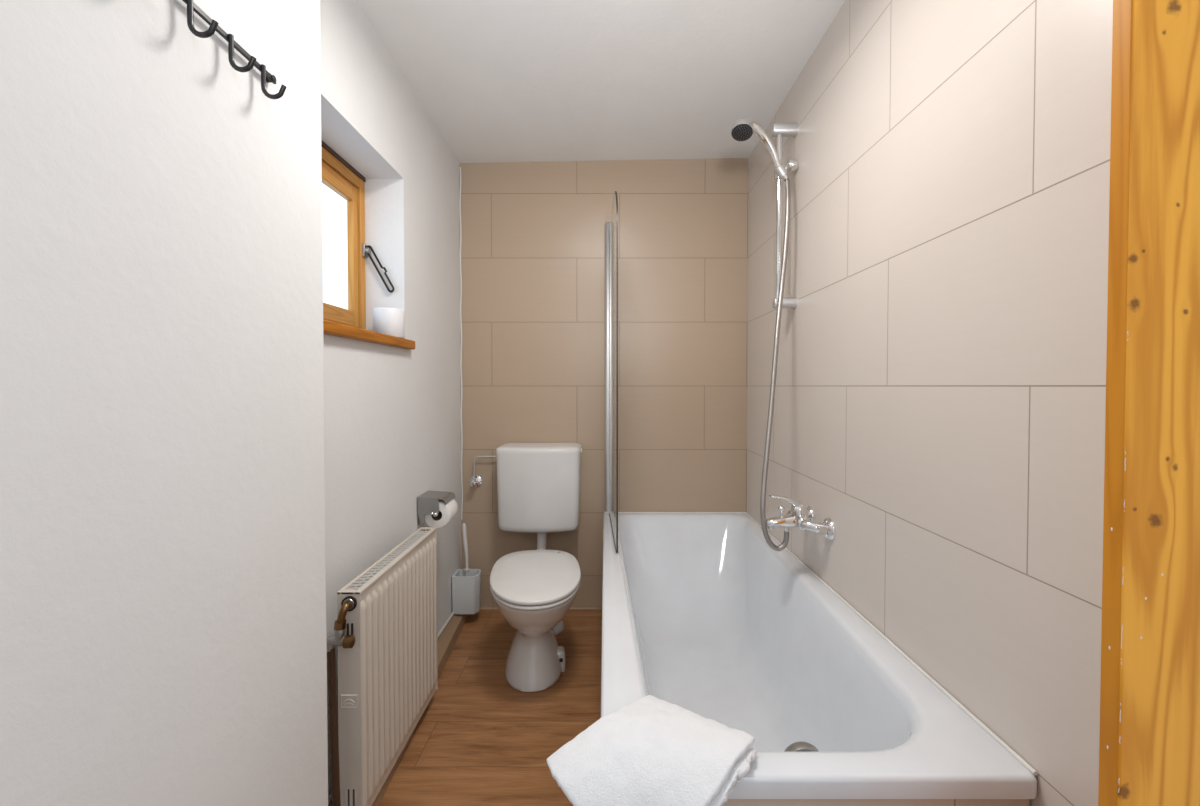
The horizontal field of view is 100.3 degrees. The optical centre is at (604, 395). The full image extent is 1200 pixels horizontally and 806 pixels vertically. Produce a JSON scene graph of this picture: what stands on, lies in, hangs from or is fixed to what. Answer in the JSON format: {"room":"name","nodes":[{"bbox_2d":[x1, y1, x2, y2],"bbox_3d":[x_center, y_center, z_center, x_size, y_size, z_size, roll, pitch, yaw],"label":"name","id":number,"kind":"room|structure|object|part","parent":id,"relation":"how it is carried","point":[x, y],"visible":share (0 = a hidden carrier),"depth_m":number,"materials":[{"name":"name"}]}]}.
{"room":"bathroom","nodes":[
{"label":"bathroom","id":0,"kind":"room"},
{"bbox_2d":[0,0,327,805],"bbox_3d":[-0.725,-0.021,0.042,0.350,2.260,1.885,0,1,0],"label":"wall","id":1,"kind":"structure","parent":0,"point":[163,635],"depth_m":0.62,"materials":[{"name":"white paint"}]},
{"bbox_2d":[182,0,286,99],"bbox_3d":[-0.526,-0.489,0.612,0.050,0.054,0.421,0,1,0],"label":"hook rail","id":2,"kind":"object","parent":1,"relation":"attached to","point":[192,7],"visible":1,"depth_m":0.72,"materials":[{"name":"metal"}]},
{"bbox_3d":[-0.541,-0.510,0.603,0.005,0.008,0.405,0,1,0],"label":"rail","id":3,"kind":"part","parent":2,"relation":"part of","materials":[{"name":"black metal"}]},
{"bbox_2d":[320,0,461,795],"bbox_3d":[-0.770,-0.050,1.629,0.180,2.260,1.460,0,1,0],"label":"wall","id":4,"kind":"structure","parent":0,"point":[392,422],"depth_m":1.67,"materials":[{"name":"white paint"}]},
{"bbox_2d":[321,140,414,349],"bbox_3d":[-0.755,-0.439,1.377,0.199,0.574,0.710,0,1,0],"label":"window","id":5,"kind":"structure","parent":4,"relation":"in","point":[345,250],"depth_m":1.58,"materials":[{"name":"brown wood"}]},
{"bbox_3d":[-0.841,-0.449,1.390,0.006,0.374,0.496,0,1,0],"label":"pane","id":6,"kind":"part","parent":5,"relation":"part of","materials":[{"name":"clear glass"}]},
{"bbox_3d":[-0.834,-0.449,1.390,0.032,0.462,0.481,0,1,0],"label":"sash rail","id":7,"kind":"part","parent":5,"relation":"part of","materials":[{"name":"brown wood"}]},
{"bbox_3d":[-0.833,-0.448,1.382,0.045,0.532,0.564,0,1,0],"label":"frame rail","id":8,"kind":"part","parent":5,"relation":"part of","materials":[{"name":"brown wood"}]},
{"bbox_3d":[-0.733,-0.167,1.382,0.153,0.030,0.710,0,1,0],"label":"sill","id":9,"kind":"part","parent":5,"relation":"part of","materials":[{"name":"orange wood"}]},
{"bbox_2d":[373,308,404,337],"bbox_3d":[-0.706,-0.233,1.636,0.095,0.092,0.095,0,1,0],"label":"paper roll","id":10,"kind":"object","parent":5,"relation":"on","point":[389,321],"visible":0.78,"depth_m":1.60,"materials":[{"name":"white paper"}]},
{"bbox_2d":[327,527,437,805],"bbox_3d":[-0.591,0.740,1.390,0.070,0.590,0.568,0,1,0],"label":"radiator","id":11,"kind":"object","parent":4,"relation":"attached to","point":[385,636],"visible":1,"depth_m":1.25,"materials":[{"name":"white metal"}]},
{"bbox_3d":[-0.586,0.722,1.151,0.052,0.543,0.003,0,1,0],"label":"panel","id":12,"kind":"part","parent":11,"relation":"part of","materials":[{"name":"white paint"}]},
{"bbox_3d":[-0.586,0.701,1.148,0.039,0.031,0.002,0,1,0],"label":"badge plate","id":13,"kind":"part","parent":11,"relation":"part of","materials":[{"name":"white paint"}]},
{"bbox_2d":[346,529,427,589],"bbox_3d":[-0.589,0.450,1.408,0.031,0.008,0.498,0,1,0],"label":"grille","id":14,"kind":"object","parent":11,"relation":"attached to","point":[386,565],"depth_m":1.34,"materials":[{"name":"white metal"}]},
{"bbox_3d":[-0.586,0.713,1.672,0.052,0.543,0.003,0,1,0],"label":"panel","id":15,"kind":"part","parent":11,"relation":"part of","materials":[{"name":"white paint"}]},
{"bbox_2d":[328,612,467,805],"bbox_3d":[-0.617,0.998,1.699,0.124,0.062,1.360,0,1,0],"label":"baseboard","id":16,"kind":"structure","parent":4,"relation":"attached to","point":[448,634],"depth_m":1.97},
{"bbox_2d":[417,490,454,524],"bbox_3d":[-0.627,0.419,1.861,0.105,0.104,0.130,0,1,0],"label":"toilet roll holder","id":17,"kind":"object","parent":4,"relation":"attached to","point":[427,502],"visible":0.94,"depth_m":1.81,"materials":[{"name":"metal"}]},
{"bbox_3d":[-0.678,0.418,1.868,0.003,0.104,0.110,0,1,0],"label":"wall plate","id":18,"kind":"part","parent":17,"relation":"part of","materials":[{"name":"metal"}]},
{"bbox_2d":[425,499,457,528],"bbox_3d":[-0.610,0.435,1.865,0.099,0.099,0.098,0,1,0],"label":"toilet roll","id":19,"kind":"object","parent":17,"relation":"on","point":[448,511],"visible":0.79,"depth_m":1.82,"materials":[{"name":"white paper"}]},
{"bbox_2d":[452,569,480,614],"bbox_3d":[-0.618,0.883,2.254,0.118,0.170,0.098,0,1,0],"label":"brush holder","id":20,"kind":"object","parent":4,"relation":"attached to","point":[466,590],"visible":1,"depth_m":2.21,"materials":[{"name":"white plastic"}]},
{"bbox_2d":[462,523,469,575],"bbox_3d":[-0.617,0.751,2.249,0.060,0.354,0.060,0,1,0],"label":"toilet brush","id":21,"kind":"object","parent":20,"relation":"in","point":[464,530],"visible":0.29,"depth_m":2.24,"materials":[{"name":"white plastic"}]},
{"bbox_2d":[379,609,601,805],"bbox_3d":[0.000,1.085,0.820,2.400,0.080,3.400,0,1,0],"label":"floor","id":22,"kind":"structure","parent":0,"point":[479,739],"depth_m":1.57,"materials":[{"name":"brown wood"}]},
{"bbox_2d":[490,443,581,691],"bbox_3d":[-0.284,0.632,1.970,0.395,0.804,0.795,0,1,0],"label":"toilet","id":23,"kind":"object","parent":22,"relation":"on","point":[538,484],"visible":1,"depth_m":1.94,"materials":[{"name":"white ceramic"}]},
{"bbox_3d":[-0.254,0.667,1.807,0.332,0.012,0.464,0,1,0],"label":"seat","id":24,"kind":"part","parent":23,"relation":"part of","materials":[{"name":"white plastic"}]},
{"bbox_3d":[-0.254,0.649,1.824,0.335,0.018,0.503,0,1,0],"label":"lid","id":25,"kind":"part","parent":23,"relation":"part of","materials":[{"name":"white plastic"}]},
{"bbox_3d":[-0.252,0.851,1.824,0.318,0.351,0.474,0,1,0],"label":"bowl","id":26,"kind":"part","parent":23,"relation":"part of","materials":[{"name":"white ceramic"}]},
{"bbox_3d":[-0.296,0.241,2.262,0.371,0.031,0.198,0,1,0],"label":"cistern lid","id":27,"kind":"part","parent":23,"relation":"part of","materials":[{"name":"white ceramic"}]},
{"bbox_2d":[480,608,600,609],"bbox_3d":[-0.320,1.013,2.377,0.600,0.010,0.010,0,1,0],"label":"strip","id":28,"kind":"object","parent":22,"relation":"on","point":[480,608],"visible":0.35,"depth_m":2.37,"materials":[{"name":"beige tile"}]},
{"bbox_2d":[601,512,1037,805],"bbox_3d":[0.331,0.798,1.573,0.677,0.464,1.602,0,1,0],"label":"bathtub","id":29,"kind":"object","parent":22,"relation":"on","point":[701,616],"visible":0.84,"depth_m":1.39,"materials":[{"name":"white ceramic"}]},
{"bbox_2d":[604,191,617,552],"bbox_3d":[0.021,-0.118,2.067,0.039,1.360,0.589,0,1,-1],"label":"screen","id":30,"kind":"object","parent":29,"relation":"on","point":[611,228],"visible":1,"depth_m":2.04,"materials":[{"name":"clear glass"}]},
{"bbox_3d":[0.033,-0.112,2.060,0.006,1.323,0.573,0,1,-2],"label":"glass panel","id":31,"kind":"part","parent":30,"relation":"part of","materials":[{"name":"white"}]},
{"bbox_2d":[547,695,756,805],"bbox_3d":[0.080,0.636,0.802,0.286,0.181,0.230,-1,1,-36],"label":"bath towel","id":32,"kind":"object","parent":29,"relation":"on","point":[651,750],"visible":1,"depth_m":0.78,"materials":[{"name":"white fabric"}]},
{"bbox_2d":[356,0,844,162],"bbox_3d":[0.000,-1.180,0.778,2.400,0.270,3.400,0,1,0],"label":"ceiling","id":33,"kind":"structure","parent":0,"point":[499,80],"depth_m":1.68,"materials":[{"name":"white paint"}]},
{"bbox_2d":[459,158,747,608],"bbox_3d":[-0.025,-0.050,2.420,1.950,2.230,0.120,0,1,0],"label":"wall","id":34,"kind":"structure","parent":0,"point":[533,245],"depth_m":2.35,"materials":[{"name":"beige tile"}]},
{"bbox_2d":[459,167,462,519],"bbox_3d":[-0.675,-0.238,2.351,0.011,1.650,0.008,0,1,0],"label":"strip","id":35,"kind":"object","parent":34,"relation":"attached to","point":[459,167],"visible":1,"depth_m":2.35,"materials":[{"name":"silver metal"}]},
{"bbox_2d":[469,456,495,487],"bbox_3d":[-0.560,0.354,2.333,0.159,0.166,0.068,0,1,0],"label":"angle valve","id":36,"kind":"object","parent":34,"relation":"attached to","point":[475,481],"visible":0.95,"depth_m":2.33,"materials":[{"name":"silver metal"}]},
{"bbox_3d":[-0.610,0.407,2.312,0.036,0.032,0.024,0,1,0],"label":"valve knob","id":37,"kind":"part","parent":36,"relation":"part of","materials":[{"name":"silver metal"}]},
{"bbox_2d":[747,0,1112,805],"bbox_3d":[0.730,-0.047,1.439,0.120,2.260,1.840,0,1,0],"label":"wall","id":38,"kind":"structure","parent":0,"point":[940,399],"depth_m":0.96,"materials":[{"name":"beige tile"}]},
{"bbox_2d":[770,123,798,307],"bbox_3d":[0.629,-0.628,1.744,0.091,0.644,0.072,0,1,0],"label":"shower rail","id":39,"kind":"object","parent":38,"relation":"attached to","point":[778,130],"visible":0.97,"depth_m":1.75,"materials":[{"name":"silver metal"}]},
{"bbox_2d":[731,119,787,180],"bbox_3d":[0.528,-0.827,1.678,0.224,0.176,0.073,0,1,-14],"label":"shower","id":40,"kind":"object","parent":39,"relation":"attached to","point":[742,129],"visible":0.99,"depth_m":1.67,"materials":[{"name":"silver metal"}]},
{"bbox_3d":[0.454,-0.869,1.656,0.067,0.030,0.064,0,1,0],"label":"spray plate","id":41,"kind":"part","parent":40,"relation":"part of","materials":[{"name":"black rubber"}]},
{"bbox_2d":[760,177,789,550],"bbox_3d":[0.563,-0.133,1.651,0.088,1.239,0.230,0,1,19],"label":"shower hose","id":42,"kind":"object","parent":40,"relation":"hanging from","point":[770,543],"visible":1,"depth_m":1.66,"materials":[{"name":"metal"}]},
{"bbox_3d":[0.652,-0.800,1.746,0.045,0.044,0.045,0,1,0],"label":"slider knob","id":43,"kind":"part","parent":39,"relation":"part of","materials":[{"name":"silver metal"}]},
{"bbox_2d":[766,495,834,540],"bbox_3d":[0.587,0.371,1.565,0.167,0.120,0.216,0,1,0],"label":"mixer tap","id":44,"kind":"object","parent":38,"relation":"attached to","point":[801,516],"visible":1,"depth_m":1.54,"materials":[{"name":"silver metal"}]},
{"bbox_3d":[0.551,0.364,1.565,0.021,0.039,0.021,0,1,0],"label":"diverter knob","id":45,"kind":"part","parent":44,"relation":"part of","materials":[{"name":"silver metal"}]},
{"bbox_3d":[0.565,0.392,1.565,0.123,0.049,0.104,0,1,0],"label":"spout","id":46,"kind":"part","parent":44,"relation":"part of","materials":[{"name":"silver metal"}]},
{"bbox_3d":[0.575,0.345,1.565,0.120,0.069,0.052,0,1,0],"label":"lever","id":47,"kind":"part","parent":44,"relation":"part of","materials":[{"name":"silver metal"}]},
{"bbox_2d":[1098,0,1199,805],"bbox_3d":[0.660,-0.015,0.562,0.281,2.130,0.126,0,1,0],"label":"door frame","id":48,"kind":"structure","parent":38,"relation":"in","point":[1149,736],"depth_m":0.50,"materials":[{"name":"brown wood"}]}
]}

